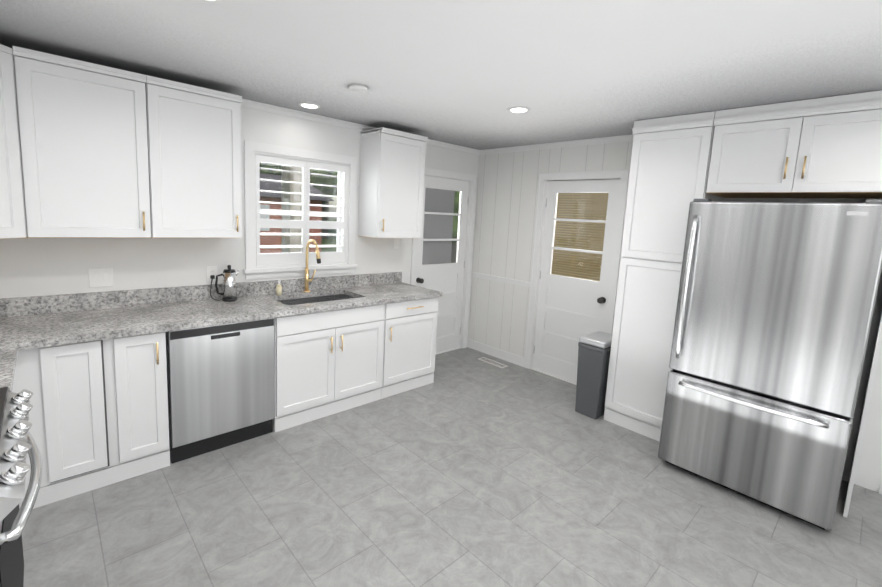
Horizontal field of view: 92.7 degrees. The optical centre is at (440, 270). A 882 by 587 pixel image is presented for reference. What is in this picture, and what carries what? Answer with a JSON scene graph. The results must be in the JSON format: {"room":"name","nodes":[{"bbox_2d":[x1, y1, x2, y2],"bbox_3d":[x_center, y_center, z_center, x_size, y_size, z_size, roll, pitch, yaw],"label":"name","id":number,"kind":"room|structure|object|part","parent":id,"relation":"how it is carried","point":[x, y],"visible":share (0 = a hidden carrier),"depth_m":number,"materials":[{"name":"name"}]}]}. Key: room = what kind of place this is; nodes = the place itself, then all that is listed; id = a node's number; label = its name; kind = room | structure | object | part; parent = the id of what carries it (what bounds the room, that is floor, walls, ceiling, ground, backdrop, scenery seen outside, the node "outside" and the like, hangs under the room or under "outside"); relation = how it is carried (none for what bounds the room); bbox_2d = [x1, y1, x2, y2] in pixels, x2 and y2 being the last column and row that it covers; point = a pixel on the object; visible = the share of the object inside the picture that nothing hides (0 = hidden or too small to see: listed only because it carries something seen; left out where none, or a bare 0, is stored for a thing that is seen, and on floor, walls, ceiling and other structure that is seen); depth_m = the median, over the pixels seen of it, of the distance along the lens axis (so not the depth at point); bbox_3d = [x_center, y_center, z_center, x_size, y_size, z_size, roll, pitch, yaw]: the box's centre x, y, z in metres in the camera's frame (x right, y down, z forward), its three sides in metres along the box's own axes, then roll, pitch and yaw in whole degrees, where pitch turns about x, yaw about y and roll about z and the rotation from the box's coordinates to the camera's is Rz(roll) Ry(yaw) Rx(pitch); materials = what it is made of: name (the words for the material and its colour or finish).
{"room":"kitchen","nodes":[
{"label":"kitchen","id":0,"kind":"room"},
{"bbox_2d":[0,106,478,326],"bbox_3d":[-1.332,-0.128,3.656,4.912,2.420,0.150,-4,10,-43],"label":"wall","id":1,"kind":"structure","parent":0,"point":[29,267],"depth_m":3.08,"materials":[{"name":"paint"}]},
{"bbox_2d":[0,44,27,238],"bbox_3d":[-2.427,-0.628,1.929,0.704,0.957,0.704,-4,10,-43],"label":"upper cabinet","id":2,"kind":"object","parent":1,"relation":"attached to","point":[13,223],"visible":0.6,"depth_m":2.14,"materials":[{"name":"white wood"}]},
{"bbox_2d":[13,46,150,237],"bbox_3d":[-2.087,-0.688,2.483,0.557,0.967,0.356,-4,10,-43],"label":"upper cabinet","id":3,"kind":"object","parent":1,"relation":"attached to","point":[83,139],"visible":1,"depth_m":2.36,"materials":[{"name":"white wood"}]},
{"bbox_2d":[88,268,113,287],"bbox_3d":[-2.212,0.044,2.738,0.125,0.125,0.010,-4,10,-43],"label":"electrical outlet plate","id":4,"kind":"object","parent":1,"relation":"attached to","point":[100,277],"visible":1,"depth_m":2.74,"materials":[{"name":"white plastic"}]},
{"bbox_2d":[145,75,241,237],"bbox_3d":[-1.686,-0.717,2.858,0.538,0.967,0.356,-4,10,-43],"label":"upper cabinet","id":5,"kind":"object","parent":1,"relation":"attached to","point":[194,149],"visible":0.94,"depth_m":2.74,"materials":[{"name":"white wood"}]},
{"bbox_2d":[206,266,216,281],"bbox_3d":[-1.737,0.024,3.188,0.075,0.120,0.008,-4,10,-43],"label":"outlet","id":6,"kind":"object","parent":1,"relation":"attached to","point":[211,270],"visible":0.81,"depth_m":3.18,"materials":[{"name":"white plastic"}]},
{"bbox_2d":[243,140,357,278],"bbox_3d":[-1.212,-0.500,3.672,1.025,1.075,0.195,-4,10,-43],"label":"window","id":7,"kind":"structure","parent":1,"relation":"in","point":[250,271],"depth_m":3.60,"materials":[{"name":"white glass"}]},
{"bbox_2d":[254,152,348,267],"bbox_3d":[-1.189,-0.501,3.647,0.849,0.919,0.084,-4,10,-43],"label":"window shutter","id":8,"kind":"object","parent":7,"relation":"attached to","point":[268,260],"visible":0.96,"depth_m":3.62,"materials":[{"name":"white wood"}]},
{"bbox_2d":[241,99,480,154],"bbox_3d":[-0.950,-1.306,3.679,3.902,0.051,0.035,-4,10,-43],"label":"crown molding","id":9,"kind":"structure","parent":1,"relation":"attached to","point":[315,117],"depth_m":3.61,"materials":[{"name":"white wood"}]},
{"bbox_2d":[358,127,427,237],"bbox_3d":[-0.456,-0.804,4.012,0.528,0.967,0.356,-4,10,-43],"label":"upper cabinet","id":10,"kind":"object","parent":1,"relation":"attached to","point":[391,178],"visible":1,"depth_m":3.88,"materials":[{"name":"white wood"}]},
{"bbox_2d":[394,238,399,248],"bbox_3d":[-0.456,-0.289,4.348,0.075,0.120,0.010,-4,10,-43],"label":"light switch","id":11,"kind":"object","parent":1,"relation":"attached to","point":[396,243],"visible":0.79,"depth_m":4.35,"materials":[{"name":"white plastic"}]},
{"bbox_2d":[416,175,468,352],"bbox_3d":[0.008,-0.036,4.869,0.805,2.036,0.142,-4,10,-43],"label":"door leaf","id":12,"kind":"structure","parent":1,"relation":"in","point":[438,269],"depth_m":4.93,"materials":[{"name":"white wood"}]},
{"bbox_2d":[410,167,477,354],"bbox_3d":[-0.024,-0.073,4.893,0.950,2.125,0.174,-4,10,-43],"label":"door frame","id":13,"kind":"structure","parent":1,"relation":"attached to","point":[471,179],"depth_m":5.06,"materials":[{"name":"white wood"}]},
{"bbox_2d":[0,0,881,149],"bbox_3d":[0.712,-1.000,1.411,4.912,0.100,5.944,-4,10,-43],"label":"ceiling","id":14,"kind":"structure","parent":0,"point":[466,73],"depth_m":2.08,"materials":[{"name":"paint"}]},
{"bbox_2d":[203,0,222,1],"bbox_3d":[-0.902,-1.052,1.582,0.160,0.007,0.160,-4,10,-43],"label":"recessed light","id":15,"kind":"object","parent":14,"relation":"in","point":[213,0],"visible":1,"depth_m":1.65,"materials":[{"name":"white plastic"}]},
{"bbox_2d":[299,103,319,107],"bbox_3d":[-1.017,-1.276,3.251,0.160,0.007,0.160,-4,10,-43],"label":"recessed light","id":16,"kind":"object","parent":14,"relation":"in","point":[309,105],"visible":1,"depth_m":3.23,"materials":[{"name":"white plastic"}]},
{"bbox_2d":[348,84,367,94],"bbox_3d":[-0.535,-1.166,2.707,0.128,0.036,0.128,-4,10,-43],"label":"smoke detector","id":17,"kind":"object","parent":14,"relation":"attached to","point":[359,89],"visible":1,"depth_m":2.67,"materials":[{"name":"white plastic"}]},
{"bbox_2d":[508,107,529,112],"bbox_3d":[0.564,-1.169,3.053,0.160,0.007,0.160,-4,10,-43],"label":"recessed light","id":18,"kind":"object","parent":14,"relation":"in","point":[518,109],"visible":1,"depth_m":3.04,"materials":[{"name":"white plastic"}]},
{"bbox_2d":[22,347,881,586],"bbox_3d":[0.583,1.495,1.738,4.912,0.100,5.944,-4,10,-43],"label":"floor","id":19,"kind":"structure","parent":0,"point":[466,468],"depth_m":2.31,"materials":[{"name":"tile"}]},
{"bbox_2d":[0,387,42,586],"bbox_3d":[-1.569,0.923,1.159,0.714,0.962,0.758,-4,10,-43],"label":"range","id":20,"kind":"object","parent":19,"relation":"on","point":[17,442],"visible":0.98,"depth_m":1.24,"materials":[{"name":"grey metal"}]},
{"bbox_2d":[12,347,55,508],"bbox_3d":[-2.523,0.791,2.153,0.722,0.868,0.618,-4,10,-43],"label":"base cabinet","id":21,"kind":"object","parent":19,"relation":"on","point":[29,370],"depth_m":2.16,"materials":[{"name":"white wood"}]},
{"bbox_2d":[0,316,23,391],"bbox_3d":[-2.058,0.375,1.572,0.648,0.150,0.637,-4,10,-43],"label":"countertop","id":22,"kind":"structure","parent":21,"relation":"on","point":[11,334],"depth_m":2.01,"materials":[{"name":"stone"}]},
{"bbox_2d":[0,272,441,349],"bbox_3d":[-1.475,0.327,3.028,3.493,0.372,0.672,-4,10,-43],"label":"countertop","id":23,"kind":"structure","parent":21,"relation":"on","point":[31,322],"depth_m":2.84,"materials":[{"name":"stone"}]},
{"bbox_2d":[210,265,238,301],"bbox_3d":[-1.633,0.086,3.176,0.190,0.270,0.169,-4,10,-43],"label":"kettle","id":24,"kind":"object","parent":23,"relation":"on","point":[229,290],"visible":1,"depth_m":3.13,"materials":[{"name":"black"}]},
{"bbox_3d":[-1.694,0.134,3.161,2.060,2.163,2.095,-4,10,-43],"label":"cord","id":25,"kind":"part","parent":24,"relation":"part of","materials":[{"name":"black rubber"}]},
{"bbox_2d":[276,280,281,295],"bbox_3d":[-1.327,0.138,3.451,0.042,0.126,0.052,-4,10,-43],"label":"soap bottle","id":26,"kind":"object","parent":23,"relation":"on","point":[278,289],"visible":1,"depth_m":3.44,"materials":[{"name":"beige plastic"}]},
{"bbox_2d":[303,239,320,291],"bbox_3d":[-1.068,-0.036,3.572,0.111,0.466,0.266,-4,10,-43],"label":"faucet","id":27,"kind":"object","parent":23,"relation":"on","point":[307,279],"visible":0.98,"depth_m":3.61,"materials":[{"name":"gold metal"}]},
{"bbox_2d":[44,339,119,500],"bbox_3d":[-2.162,0.765,2.492,0.269,0.868,0.618,-4,10,-43],"label":"base cabinet","id":28,"kind":"object","parent":19,"relation":"on","point":[98,415],"depth_m":2.28,"materials":[{"name":"white wood"}]},
{"bbox_2d":[112,332,169,480],"bbox_3d":[-1.973,0.752,2.668,0.302,0.868,0.618,-4,10,-43],"label":"base cabinet","id":29,"kind":"object","parent":19,"relation":"on","point":[139,363],"depth_m":2.46,"materials":[{"name":"white wood"}]},
{"bbox_2d":[166,318,273,463],"bbox_3d":[-1.622,0.728,2.991,0.634,0.868,0.624,-4,10,-43],"label":"dishwasher","id":30,"kind":"object","parent":19,"relation":"on","point":[220,383],"visible":0.79,"depth_m":2.74,"materials":[{"name":"grey metal"}]},
{"bbox_2d":[273,304,384,431],"bbox_3d":[-1.036,0.688,3.525,0.936,0.869,0.652,-4,10,-43],"label":"base cabinet","id":31,"kind":"object","parent":19,"relation":"on","point":[327,363],"visible":0.83,"depth_m":3.27,"materials":[{"name":"white wood"}]},
{"bbox_2d":[381,297,437,398],"bbox_3d":[-0.466,0.647,4.059,0.620,0.869,0.652,-4,10,-43],"label":"base cabinet","id":32,"kind":"object","parent":19,"relation":"on","point":[409,339],"visible":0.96,"depth_m":3.83,"materials":[{"name":"white wood"}]},
{"bbox_2d":[478,357,507,367],"bbox_3d":[0.588,1.042,4.782,0.115,0.006,0.360,-4,10,-43],"label":"floor vent","id":33,"kind":"object","parent":19,"relation":"in","point":[493,362],"visible":1,"depth_m":4.77,"materials":[{"name":"silver metal"}]},
{"bbox_2d":[575,331,611,418],"bbox_3d":[1.361,0.895,3.650,0.358,0.669,0.233,-4,10,-43],"label":"trash can","id":34,"kind":"object","parent":19,"relation":"on","point":[594,349],"visible":0.67,"depth_m":3.53,"materials":[{"name":"grey"}]},
{"bbox_2d":[604,111,723,441],"bbox_3d":[1.772,0.076,3.339,0.542,2.416,0.536,-4,10,-43],"label":"pantry cabinet","id":35,"kind":"object","parent":19,"relation":"on","point":[669,168],"visible":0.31,"depth_m":3.19,"materials":[{"name":"white wood"}]},
{"bbox_2d":[658,199,881,530],"bbox_3d":[2.111,0.478,2.721,0.914,1.815,0.888,-4,10,-43],"label":"refrigerator","id":36,"kind":"object","parent":19,"relation":"on","point":[774,311],"visible":1,"depth_m":2.39,"materials":[{"name":"grey metal"}]},
{"bbox_2d":[480,143,881,492],"bbox_3d":[2.382,0.124,3.201,0.150,2.420,5.644,-4,10,-43],"label":"wall","id":37,"kind":"structure","parent":0,"point":[868,475],"depth_m":2.73,"materials":[{"name":"paint"}]},
{"bbox_2d":[467,272,529,366],"bbox_3d":[0.649,0.544,4.944,0.035,0.958,0.878,-4,10,-43],"label":"baseboard","id":38,"kind":"structure","parent":37,"relation":"attached to","point":[499,353],"depth_m":4.93,"materials":[{"name":"white wood"}]},
{"bbox_2d":[468,141,632,367],"bbox_3d":[1.015,-0.095,4.526,0.008,2.370,1.814,-4,10,-43],"label":"panelling","id":39,"kind":"object","parent":37,"relation":"attached to","point":[506,199],"visible":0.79,"depth_m":4.76,"materials":[{"name":"paint"}]},
{"bbox_2d":[480,134,633,154],"bbox_3d":[1.157,-1.274,4.266,0.034,0.051,1.950,-4,10,-43],"label":"crown molding","id":40,"kind":"structure","parent":37,"relation":"attached to","point":[624,138],"depth_m":4.19,"materials":[{"name":"white wood"}]},
{"bbox_2d":[532,179,619,382],"bbox_3d":[1.315,0.116,4.242,0.122,2.031,0.795,-4,10,-43],"label":"door leaf","id":41,"kind":"structure","parent":37,"relation":"in","point":[571,311],"depth_m":4.31,"materials":[{"name":"white wood"}]},
{"bbox_2d":[524,169,629,384],"bbox_3d":[1.359,0.082,4.271,0.174,2.120,0.940,-4,10,-43],"label":"door frame","id":42,"kind":"structure","parent":37,"relation":"attached to","point":[622,176],"depth_m":4.24,"materials":[{"name":"white wood"}]},
{"bbox_2d":[706,90,881,517],"bbox_3d":[2.282,0.173,2.802,0.542,2.416,0.950,-4,10,-43],"label":"upper cabinet","id":43,"kind":"object","parent":37,"relation":"attached to","point":[827,147],"visible":1,"depth_m":2.51,"materials":[{"name":"white wood"}]},
{"bbox_2d":[879,478,881,494],"bbox_3d":[3.495,1.508,1.994,0.019,0.105,1.970,-4,10,-43],"label":"baseboard","id":44,"kind":"structure","parent":37,"relation":"attached to","point":[880,489],"depth_m":2.70,"materials":[{"name":"white wood"}]},
{"label":"outside","id":45,"kind":"structure","parent":0,"visible":0},
{"bbox_2d":[321,219,336,251],"bbox_3d":[-12.994,-2.414,28.310,100.000,0.050,100.000,-4,10,-43],"label":"ground","id":46,"kind":"structure","parent":45,"point":[330,242],"depth_m":25.95,"materials":[{"name":"green plant"}]},
{"bbox_2d":[281,165,309,252],"bbox_3d":[-1.755,-0.237,4.779,8.000,2.940,2.030,-4,10,-43],"label":"porch","id":47,"kind":"object","parent":46,"relation":"on","point":[285,177],"depth_m":5.54,"materials":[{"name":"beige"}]},
{"bbox_2d":[260,173,332,252],"bbox_3d":[-9.498,-2.583,17.688,7.400,3.400,6.800,-4,10,-43],"label":"house","id":48,"kind":"structure","parent":46,"relation":"on","point":[278,198],"depth_m":16.73,"materials":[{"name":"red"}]},
{"bbox_2d":[260,162,459,262],"bbox_3d":[-9.964,-9.058,23.072,34.212,14.777,29.225,-4,10,-43],"label":"trees","id":49,"kind":"object","parent":46,"relation":"on","point":[326,180],"depth_m":22.83,"materials":[{"name":"green plant"}]},
{"bbox_2d":[551,193,607,280],"bbox_3d":[2.742,-0.101,4.059,1.530,3.320,5.044,-4,10,-43],"label":"porch","id":50,"kind":"object","parent":46,"relation":"on","point":[574,228],"depth_m":5.86,"materials":[{"name":"brown wood"}]}
]}

